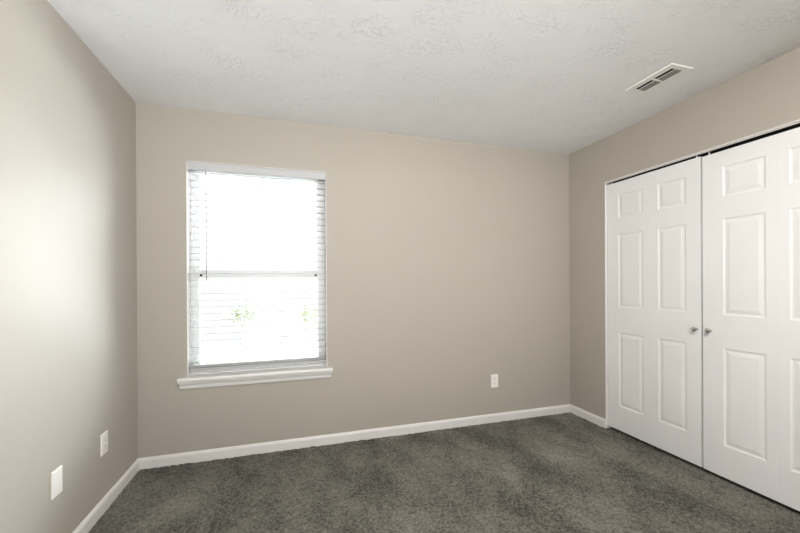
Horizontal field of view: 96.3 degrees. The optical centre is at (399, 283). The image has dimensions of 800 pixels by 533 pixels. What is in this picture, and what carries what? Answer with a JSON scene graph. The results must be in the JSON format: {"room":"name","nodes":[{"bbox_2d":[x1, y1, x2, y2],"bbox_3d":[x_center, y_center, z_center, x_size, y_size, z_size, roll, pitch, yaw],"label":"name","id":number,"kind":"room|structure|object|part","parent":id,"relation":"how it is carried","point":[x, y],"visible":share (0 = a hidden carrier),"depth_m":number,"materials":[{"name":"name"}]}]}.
{"room":"empty bedroom","nodes":[
{"label":"empty bedroom","id":0,"kind":"room"},
{"bbox_2d":[0,0,137,532],"bbox_3d":[-1.307,0.072,0.708,0.120,2.540,3.690,0,0,-17],"label":"wall","id":1,"kind":"structure","parent":0,"point":[68,239],"depth_m":1.60,"materials":[{"name":"beige paint"}]},
{"bbox_2d":[51,465,62,499],"bbox_3d":[-1.491,0.866,1.557,0.010,0.115,0.069,0,0,-17],"label":"blank wall plate","id":2,"kind":"object","parent":1,"relation":"attached to","point":[56,475],"visible":1,"depth_m":1.55,"materials":[{"name":"white plastic"}]},
{"bbox_2d":[100,430,107,456],"bbox_3d":[-1.610,0.873,1.952,0.010,0.115,0.070,0,0,-17],"label":"electrical outlet","id":3,"kind":"object","parent":1,"relation":"attached to","point":[103,437],"visible":1,"depth_m":1.94,"materials":[{"name":"white plastic"}]},
{"bbox_2d":[72,459,138,532],"bbox_3d":[-1.236,1.204,0.723,0.013,0.082,3.437,0,0,-17],"label":"baseboard","id":4,"kind":"structure","parent":1,"relation":"attached to","point":[86,525],"depth_m":1.96,"materials":[{"name":"white wood"}]},
{"bbox_2d":[136,103,569,457],"bbox_3d":[0.343,0.060,3.069,4.402,2.540,0.120,0,0,-17],"label":"wall","id":5,"kind":"structure","parent":0,"point":[448,261],"depth_m":2.86,"materials":[{"name":"beige paint"}]},
{"bbox_2d":[177,161,332,388],"bbox_3d":[-1.032,-0.061,2.639,1.038,1.567,0.170,0,0,-17],"label":"window","id":6,"kind":"structure","parent":5,"relation":"in","point":[286,372],"depth_m":2.59,"materials":[{"name":"white plastic"}]},
{"bbox_3d":[-1.022,0.664,2.618,1.038,0.036,0.122,0,0,-17],"label":"sill","id":7,"kind":"part","parent":6,"relation":"part of","materials":[{"name":"white wood"}]},
{"bbox_2d":[187,162,325,370],"bbox_3d":[-1.025,-0.116,2.635,0.935,1.448,0.069,0,0,-17],"label":"window blind","id":8,"kind":"object","parent":6,"relation":"attached to","point":[219,169],"visible":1,"depth_m":2.62,"materials":[{"name":"white plastic"}]},
{"bbox_3d":[-1.311,-0.093,2.556,0.001,1.395,0.054,0,0,-17],"label":"ladder cord","id":9,"kind":"part","parent":8,"relation":"part of","materials":[{"name":"white fabric"}]},
{"bbox_3d":[-1.023,0.600,2.643,0.928,0.016,0.052,0,0,-17],"label":"rail","id":10,"kind":"part","parent":8,"relation":"part of","materials":[{"name":"white plastic"}]},
{"bbox_3d":[-1.029,-0.095,2.642,0.001,1.395,0.054,0,0,-17],"label":"ladder cord","id":11,"kind":"part","parent":8,"relation":"part of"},
{"bbox_3d":[-0.732,-0.097,2.731,0.001,1.395,0.054,0,0,-17],"label":"ladder cord","id":12,"kind":"part","parent":8,"relation":"part of","materials":[{"name":"white fabric"}]},
{"bbox_3d":[-1.049,-0.434,2.710,0.894,0.763,0.018,0,0,-17],"label":"sash","id":13,"kind":"part","parent":6,"relation":"part of","materials":[{"name":"clear glass"}]},
{"bbox_3d":[-1.039,0.275,2.689,0.894,0.706,0.020,0,0,-17],"label":"sash","id":14,"kind":"part","parent":6,"relation":"part of","materials":[{"name":"clear glass"}]},
{"bbox_2d":[138,404,570,469],"bbox_3d":[-0.063,1.195,2.877,3.502,0.082,0.013,0,0,-17],"label":"baseboard","id":15,"kind":"structure","parent":5,"relation":"attached to","point":[329,439],"depth_m":2.74,"materials":[{"name":"white wood"}]},
{"bbox_2d":[491,374,497,387],"bbox_3d":[0.834,0.862,3.150,0.070,0.115,0.009,0,0,-17],"label":"electrical outlet","id":16,"kind":"object","parent":5,"relation":"attached to","point":[494,378],"visible":1,"depth_m":3.15,"materials":[{"name":"white plastic"}]},
{"bbox_2d":[47,0,799,153],"bbox_3d":[0.793,-1.260,1.341,4.522,0.100,3.690,0,0,-17],"label":"ceiling","id":17,"kind":"structure","parent":0,"point":[554,76],"depth_m":1.90,"materials":[{"name":"white paint"}]},
{"bbox_2d":[625,63,692,93],"bbox_3d":[1.538,-1.211,2.137,0.164,0.008,0.292,0,0,-17],"label":"ceiling vent","id":18,"kind":"object","parent":17,"relation":"in","point":[672,71],"visible":1,"depth_m":2.12,"materials":[{"name":"white plastic"}]},
{"bbox_2d":[88,412,799,532],"bbox_3d":[0.476,1.227,1.245,3.592,0.010,3.450,0,0,-17],"label":"floor","id":19,"kind":"structure","parent":0,"point":[567,472],"depth_m":2.10,"materials":[{"name":"grey carpet"}]},
{"bbox_2d":[569,47,799,418],"bbox_3d":[2.158,0.052,1.752,0.115,2.540,3.450,0,0,-17],"label":"wall","id":20,"kind":"structure","parent":0,"point":[766,96],"depth_m":2.79,"materials":[{"name":"beige paint"}]},
{"bbox_2d":[570,405,605,427],"bbox_3d":[2.105,1.186,1.729,0.013,0.082,3.437,0,0,-17],"label":"baseboard","id":21,"kind":"structure","parent":20,"relation":"attached to","point":[588,416],"depth_m":3.16,"materials":[{"name":"white wood"}]},
{"bbox_2d":[605,119,799,427],"bbox_3d":[1.992,0.190,2.305,0.116,2.072,1.495,0,0,-17],"label":"trim","id":22,"kind":"structure","parent":20,"relation":"attached to","point":[606,248],"depth_m":3.00,"materials":[{"name":"white wood"}]},
{"bbox_2d":[606,121,799,183],"bbox_3d":[1.964,-0.824,2.296,0.046,0.030,1.483,0,0,-17],"label":"track","id":23,"kind":"object","parent":20,"relation":"attached to","point":[798,124],"visible":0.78,"depth_m":2.18,"materials":[{"name":"black metal"}]},
{"bbox_2d":[607,155,702,466],"bbox_3d":[1.844,0.177,2.659,0.065,2.031,0.712,0,0,-17],"label":"door","id":24,"kind":"structure","parent":23,"relation":"hanging from","point":[655,243],"depth_m":2.58,"materials":[{"name":"white paint"}]},
{"bbox_2d":[702,127,799,510],"bbox_3d":[2.059,0.177,1.947,0.065,2.031,0.749,0,0,-17],"label":"door","id":25,"kind":"structure","parent":23,"relation":"hanging from","point":[751,190],"depth_m":2.05,"materials":[{"name":"white paint"}]},
{"label":"outside","id":26,"kind":"structure","parent":0,"visible":0},
{"bbox_2d":[201,342,317,373],"bbox_3d":[-2.454,1.762,8.222,8.000,0.150,4.400,0,0,-17],"label":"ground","id":27,"kind":"structure","parent":26,"point":[301,344],"depth_m":8.82,"materials":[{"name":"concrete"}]},
{"bbox_2d":[223,303,266,360],"bbox_3d":[-3.109,1.051,7.249,0.832,1.322,0.761,0,0,-17],"label":"tree","id":28,"kind":"object","parent":27,"relation":"on","point":[237,315],"visible":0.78,"depth_m":7.12,"materials":[{"name":"green plant"}]},
{"bbox_3d":[-3.089,1.109,7.206,0.406,1.206,0.331,0,0,32],"label":"stem","id":29,"kind":"part","parent":28,"relation":"part of","materials":[{"name":"green plant"}]},
{"bbox_2d":[294,301,317,356],"bbox_3d":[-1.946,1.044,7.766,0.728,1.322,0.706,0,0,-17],"label":"tree","id":30,"kind":"object","parent":27,"relation":"on","point":[308,307],"visible":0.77,"depth_m":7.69,"materials":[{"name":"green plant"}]},
{"bbox_3d":[-1.940,1.148,7.745,0.408,1.114,0.262,0,0,-17],"label":"stem","id":31,"kind":"part","parent":30,"relation":"part of","materials":[{"name":"green plant"}]}
]}

